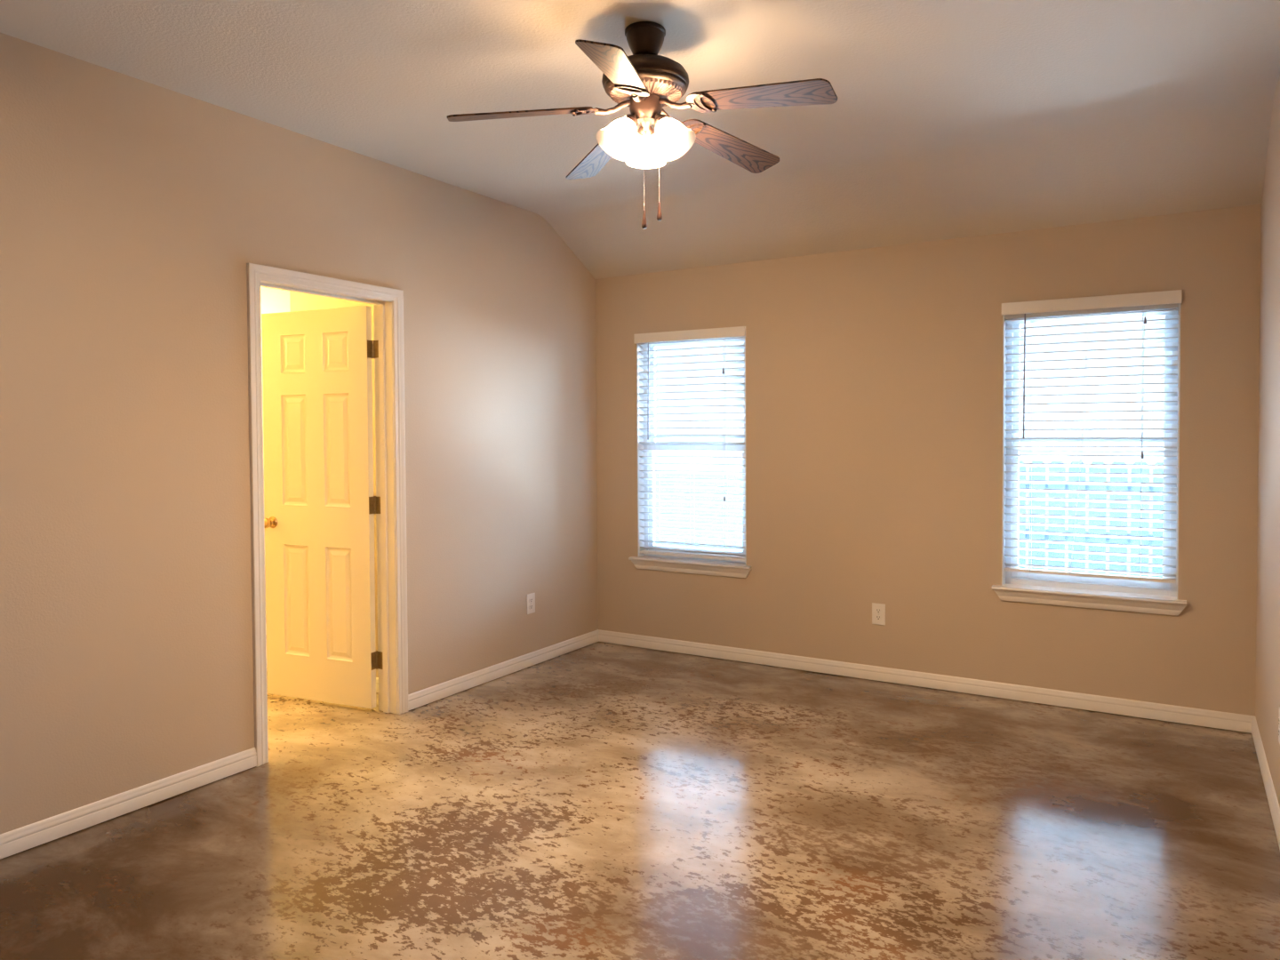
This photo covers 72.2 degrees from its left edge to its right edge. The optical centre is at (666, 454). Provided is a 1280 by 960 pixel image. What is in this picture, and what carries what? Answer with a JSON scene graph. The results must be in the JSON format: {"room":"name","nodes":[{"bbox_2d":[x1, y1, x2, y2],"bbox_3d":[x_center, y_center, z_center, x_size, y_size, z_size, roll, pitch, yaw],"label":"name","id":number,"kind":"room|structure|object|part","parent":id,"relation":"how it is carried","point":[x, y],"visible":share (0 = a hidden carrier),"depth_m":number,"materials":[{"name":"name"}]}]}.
{"room":"empty bedroom","nodes":[
{"label":"empty bedroom","id":0,"kind":"room"},
{"bbox_2d":[260,287,290,623],"bbox_3d":[-3.403,0.077,5.242,0.100,2.440,3.100,1,2,30],"label":"wall","id":1,"kind":"structure","parent":0,"point":[272,300],"depth_m":6.19,"materials":[{"name":"beige paint"}]},
{"bbox_2d":[0,32,598,834],"bbox_3d":[-1.898,-0.042,3.578,0.125,2.744,5.450,1,2,30],"label":"wall","id":2,"kind":"structure","parent":0,"point":[134,212],"depth_m":3.49,"materials":[{"name":"beige paint"}]},
{"bbox_2d":[0,747,256,859],"bbox_3d":[-2.474,1.317,2.476,0.014,0.078,2.902,1,2,30],"label":"baseboard","id":3,"kind":"structure","parent":2,"relation":"attached to","point":[20,839],"depth_m":3.25,"materials":[{"name":"white paint"}]},
{"bbox_2d":[261,305,383,708],"bbox_3d":[-1.794,0.270,4.554,0.749,2.028,0.162,0,2,23],"label":"door","id":4,"kind":"structure","parent":2,"relation":"in","point":[320,503],"depth_m":4.53,"materials":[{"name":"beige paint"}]},
{"bbox_3d":[-2.103,0.362,4.632,0.064,0.064,0.064,0,2,23],"label":"knob","id":5,"kind":"part","parent":4,"relation":"part of","materials":[{"name":"gold metal"}]},
{"bbox_2d":[246,263,407,767],"bbox_3d":[-1.535,0.252,4.064,0.018,2.128,0.848,1,2,30],"label":"trim","id":6,"kind":"structure","parent":2,"relation":"attached to","point":[254,272],"depth_m":3.75,"materials":[{"name":"white paint"}]},
{"bbox_2d":[260,279,397,714],"bbox_3d":[-1.596,0.273,4.101,0.129,2.082,0.757,1,2,30],"label":"trim","id":7,"kind":"structure","parent":2,"relation":"attached to","point":[383,308],"depth_m":4.40,"materials":[{"name":"white paint"}]},
{"bbox_2d":[373,304,379,710],"bbox_3d":[-1.658,0.251,4.136,0.018,2.128,0.848,1,2,30],"label":"trim","id":8,"kind":"structure","parent":2,"relation":"attached to","point":[373,304],"depth_m":4.45,"materials":[{"name":"white paint"}]},
{"bbox_2d":[408,629,598,711],"bbox_3d":[-0.889,1.243,5.190,0.014,0.078,1.708,1,2,30],"label":"baseboard","id":9,"kind":"structure","parent":2,"relation":"attached to","point":[418,699],"depth_m":5.03,"materials":[{"name":"white paint"}]},
{"bbox_2d":[526,592,535,614],"bbox_3d":[-0.820,0.903,5.308,0.008,0.120,0.075,1,2,30],"label":"electrical outlet","id":10,"kind":"object","parent":2,"relation":"attached to","point":[530,597],"visible":1,"depth_m":5.30,"materials":[{"name":"white plastic"}]},
{"bbox_2d":[289,291,378,677],"bbox_3d":[-1.502,0.066,5.319,0.945,2.440,1.050,1,2,30],"label":"wall","id":11,"kind":"structure","parent":0,"point":[299,301],"depth_m":4.81,"materials":[{"name":"beige paint"}]},
{"bbox_2d":[376,677,378,692],"bbox_3d":[-1.774,1.255,4.894,0.925,0.078,0.014,1,2,30],"label":"baseboard","id":12,"kind":"structure","parent":11,"relation":"attached to","point":[377,678],"depth_m":4.77,"materials":[{"name":"white paint"}]},
{"bbox_2d":[0,641,1279,959],"bbox_3d":[-1.155,1.397,3.196,6.067,0.120,5.710,1,2,30],"label":"floor","id":13,"kind":"structure","parent":0,"point":[598,800],"depth_m":3.06,"materials":[{"name":"concrete"}]},
{"bbox_2d":[0,0,1279,279],"bbox_3d":[-0.251,-1.258,2.595,3.942,0.480,5.710,1,2,30],"label":"ceiling","id":14,"kind":"structure","parent":0,"point":[948,119],"depth_m":3.50,"materials":[{"name":"paint"}]},
{"bbox_2d":[446,21,837,229],"bbox_3d":[-0.026,-1.075,2.898,1.234,0.664,1.290,1,2,30],"label":"ceiling fan","id":15,"kind":"object","parent":14,"relation":"hanging from","point":[645,82],"visible":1,"depth_m":2.86,"materials":[{"name":"brown wood"}]},
{"bbox_3d":[-0.476,-1.111,2.865,0.470,0.006,0.132,-7,15,-8],"label":"fan blade","id":16,"kind":"part","parent":15,"relation":"part of","materials":[{"name":"brown wood"}]},
{"bbox_3d":[-0.248,-1.123,3.290,0.132,0.006,0.470,-15,1,-26],"label":"fan blade","id":17,"kind":"part","parent":15,"relation":"part of","materials":[{"name":"wood"}]},
{"bbox_3d":[-0.215,-1.144,2.900,0.208,0.045,0.112,-7,15,-8],"label":"blade arm","id":18,"kind":"part","parent":15,"relation":"part of","materials":[{"name":"brown metal"}]},
{"bbox_3d":[-0.142,-1.104,2.517,0.132,0.006,0.470,12,10,8],"label":"fan blade","id":19,"kind":"part","parent":15,"relation":"part of","materials":[{"name":"wood"}]},
{"bbox_3d":[-0.167,-1.036,2.866,0.133,0.136,0.132,1,2,30],"label":"lamp shade","id":20,"kind":"part","parent":15,"relation":"part of","materials":[{"name":"white glass"}]},
{"bbox_3d":[-0.143,-1.062,2.879,0.051,0.078,0.063,1,2,30],"label":"light bulb","id":21,"kind":"part","parent":15,"relation":"part of","materials":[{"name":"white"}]},
{"bbox_3d":[-0.095,-1.141,2.775,0.112,0.045,0.208,12,10,8],"label":"blade arm","id":22,"kind":"part","parent":15,"relation":"part of","materials":[{"name":"brown metal"}]},
{"bbox_3d":[-0.074,-0.961,2.886,0.002,0.315,0.002,1,2,30],"label":"pull chain","id":23,"kind":"part","parent":15,"relation":"part of","materials":[{"name":"beige"}]},
{"bbox_3d":[-0.074,-1.041,3.036,0.132,0.136,0.132,1,2,30],"label":"lamp shade","id":24,"kind":"part","parent":15,"relation":"part of","materials":[{"name":"white glass"}]},
{"bbox_3d":[-0.025,-0.976,2.897,0.002,0.286,0.002,1,2,30],"label":"pull chain","id":25,"kind":"part","parent":15,"relation":"part of","materials":[{"name":"beige"}]},
{"bbox_3d":[0.004,-1.063,2.882,0.066,0.078,0.052,1,2,30],"label":"light bulb","id":26,"kind":"part","parent":15,"relation":"part of","materials":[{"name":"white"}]},
{"bbox_3d":[0.027,-1.038,2.870,0.133,0.136,0.138,1,2,30],"label":"lamp shade","id":27,"kind":"part","parent":15,"relation":"part of","materials":[{"name":"white glass"}]},
{"bbox_3d":[0.037,-1.148,3.022,0.208,0.045,0.112,7,-17,-44],"label":"blade arm","id":28,"kind":"part","parent":15,"relation":"part of","materials":[{"name":"brown metal"}]},
{"bbox_3d":[0.061,-1.144,2.851,0.208,0.045,0.112,8,-8,28],"label":"blade arm","id":29,"kind":"part","parent":15,"relation":"part of","materials":[{"name":"brown metal"}]},
{"bbox_3d":[0.227,-1.123,3.205,0.470,0.006,0.132,7,-17,-44],"label":"fan blade","id":30,"kind":"part","parent":15,"relation":"part of","materials":[{"name":"brown wood"}]},
{"bbox_3d":[0.293,-1.112,2.727,0.470,0.006,0.132,8,-8,28],"label":"fan blade","id":31,"kind":"part","parent":15,"relation":"part of","materials":[{"name":"brown wood"}]},
{"bbox_2d":[595,204,1261,733],"bbox_3d":[1.160,0.060,5.033,3.942,2.440,0.140,1,2,30],"label":"wall","id":32,"kind":"structure","parent":0,"point":[874,376],"depth_m":4.80,"materials":[{"name":"beige paint"}]},
{"bbox_2d":[628,336,751,577],"bbox_3d":[0.165,-0.011,5.583,0.864,1.526,0.180,1,2,30],"label":"window","id":33,"kind":"structure","parent":32,"relation":"in","point":[717,567],"depth_m":5.71,"materials":[{"name":"white plastic"}]},
{"bbox_2d":[633,326,745,561],"bbox_3d":[0.155,-0.063,5.559,0.792,1.434,0.082,1,2,30],"label":"window blind","id":34,"kind":"object","parent":33,"relation":"attached to","point":[738,333],"visible":0.93,"depth_m":5.55,"materials":[{"name":"white plastic"}]},
{"bbox_3d":[-0.061,-0.038,5.702,0.002,1.371,0.056,1,2,30],"label":"ladder cord","id":35,"kind":"part","parent":34,"relation":"part of","materials":[{"name":"white fabric"}]},
{"bbox_3d":[0.162,-0.036,5.571,0.002,1.371,0.056,1,2,30],"label":"ladder cord","id":36,"kind":"part","parent":34,"relation":"part of","materials":[{"name":"white fabric"}]},
{"bbox_3d":[0.166,0.645,5.588,0.765,0.016,0.050,1,2,30],"label":"rail","id":37,"kind":"part","parent":34,"relation":"part of","materials":[{"name":"white plastic"}]},
{"bbox_3d":[0.359,-0.232,5.409,0.009,0.982,0.003,0,1,-8],"label":"lift cord","id":38,"kind":"part","parent":34,"relation":"part of","materials":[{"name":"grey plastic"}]},
{"bbox_3d":[0.366,-0.034,5.452,0.002,1.371,0.056,1,2,30],"label":"ladder cord","id":39,"kind":"part","parent":34,"relation":"part of","materials":[{"name":"white fabric"}]},
{"bbox_3d":[0.195,0.289,5.633,0.715,0.704,0.024,1,2,30],"label":"sash","id":40,"kind":"part","parent":33,"relation":"part of","materials":[{"name":"white plastic"}]},
{"bbox_3d":[0.204,-0.384,5.637,0.715,0.713,0.024,1,2,30],"label":"sash","id":41,"kind":"part","parent":33,"relation":"part of","materials":[{"name":"white plastic"}]},
{"bbox_2d":[872,602,885,625],"bbox_3d":[1.196,0.902,4.949,0.075,0.120,0.008,1,2,30],"label":"electrical outlet","id":42,"kind":"object","parent":32,"relation":"attached to","point":[878,610],"visible":1,"depth_m":4.95,"materials":[{"name":"white plastic"}]},
{"bbox_2d":[875,615,881,620],"bbox_3d":[1.195,0.921,4.948,0.034,0.028,0.003,1,2,30],"label":"receptacle","id":43,"kind":"object","parent":42,"relation":"attached to","point":[877,617],"depth_m":4.95,"materials":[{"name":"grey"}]},
{"bbox_2d":[875,608,881,613],"bbox_3d":[1.195,0.882,4.947,0.034,0.028,0.003,1,2,30],"label":"receptacle","id":44,"kind":"object","parent":42,"relation":"attached to","point":[877,610],"depth_m":4.94,"materials":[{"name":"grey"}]},
{"bbox_2d":[598,629,1254,733],"bbox_3d":[1.129,1.238,4.994,3.695,0.078,0.014,1,2,30],"label":"baseboard","id":45,"kind":"structure","parent":32,"relation":"attached to","point":[1144,709],"depth_m":4.74,"materials":[{"name":"white paint"}]},
{"bbox_2d":[991,303,1186,615],"bbox_3d":[2.126,0.007,4.439,0.881,1.526,0.180,1,2,30],"label":"window","id":46,"kind":"structure","parent":32,"relation":"in","point":[1075,591],"depth_m":4.43,"materials":[{"name":"white plastic"}]},
{"bbox_2d":[1001,289,1181,583],"bbox_3d":[2.116,-0.083,4.414,0.809,1.403,0.082,1,2,30],"label":"window blind","id":47,"kind":"object","parent":46,"relation":"attached to","point":[1166,302],"visible":1,"depth_m":4.40,"materials":[{"name":"white plastic"}]},
{"bbox_3d":[1.895,-0.046,4.560,0.002,1.318,0.056,1,2,30],"label":"ladder cord","id":48,"kind":"part","parent":47,"relation":"part of","materials":[{"name":"white fabric"}]},
{"bbox_3d":[2.091,-0.045,4.445,0.077,1.318,0.056,1,2,30],"label":"ladder cord","id":49,"kind":"part","parent":47,"relation":"part of","materials":[{"name":"white fabric"}]},
{"bbox_3d":[2.126,0.611,4.442,0.782,0.016,0.050,1,2,30],"label":"rail","id":50,"kind":"part","parent":47,"relation":"part of","materials":[{"name":"white plastic"}]},
{"bbox_3d":[2.331,-0.042,4.305,0.002,1.318,0.056,1,2,30],"label":"ladder cord","id":51,"kind":"part","parent":47,"relation":"part of","materials":[{"name":"white fabric"}]},
{"bbox_3d":[2.317,-0.367,4.262,0.009,0.719,0.003,0,1,-8],"label":"lift cord","id":52,"kind":"part","parent":47,"relation":"part of","materials":[{"name":"white fabric"}]},
{"bbox_3d":[2.156,0.307,4.488,0.732,0.704,0.024,1,2,30],"label":"sash","id":53,"kind":"part","parent":46,"relation":"part of","materials":[{"name":"white plastic"}]},
{"bbox_3d":[2.165,-0.366,4.493,0.732,0.713,0.024,1,2,30],"label":"sash","id":54,"kind":"part","parent":46,"relation":"part of","materials":[{"name":"glass"}]},
{"bbox_2d":[1255,74,1279,807],"bbox_3d":[1.401,-0.011,1.653,0.120,2.744,5.450,1,2,30],"label":"wall","id":55,"kind":"structure","parent":0,"point":[1268,611],"depth_m":3.50,"materials":[{"name":"beige paint"}]},
{"bbox_2d":[1251,716,1279,849],"bbox_3d":[1.349,1.317,1.719,0.014,0.078,5.449,1,2,30],"label":"baseboard","id":56,"kind":"structure","parent":55,"relation":"attached to","point":[1273,803],"depth_m":3.38,"materials":[{"name":"white paint"}]},
{"bbox_2d":[1278,707,1279,743],"bbox_3d":[2.133,0.949,3.051,0.008,0.120,0.075,1,2,30],"label":"electrical outlet","id":57,"kind":"object","parent":55,"relation":"attached to","point":[1279,708],"visible":1,"depth_m":3.06,"materials":[{"name":"white plastic"}]},
{"label":"outside","id":58,"kind":"structure","parent":0,"visible":0},
{"bbox_2d":[654,472,1152,576],"bbox_3d":[6.317,1.118,17.549,28.000,0.100,21.100,1,2,30],"label":"ground","id":59,"kind":"structure","parent":58,"point":[656,475],"depth_m":16.06,"materials":[{"name":"white"}]},
{"bbox_2d":[1018,461,1163,577],"bbox_3d":[4.542,0.705,6.786,4.778,1.270,0.146,1,2,30],"label":"privacy fence","id":60,"kind":"object","parent":59,"relation":"on","point":[1156,507],"visible":0.17,"depth_m":7.28,"materials":[{"name":"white wood"}]}
]}

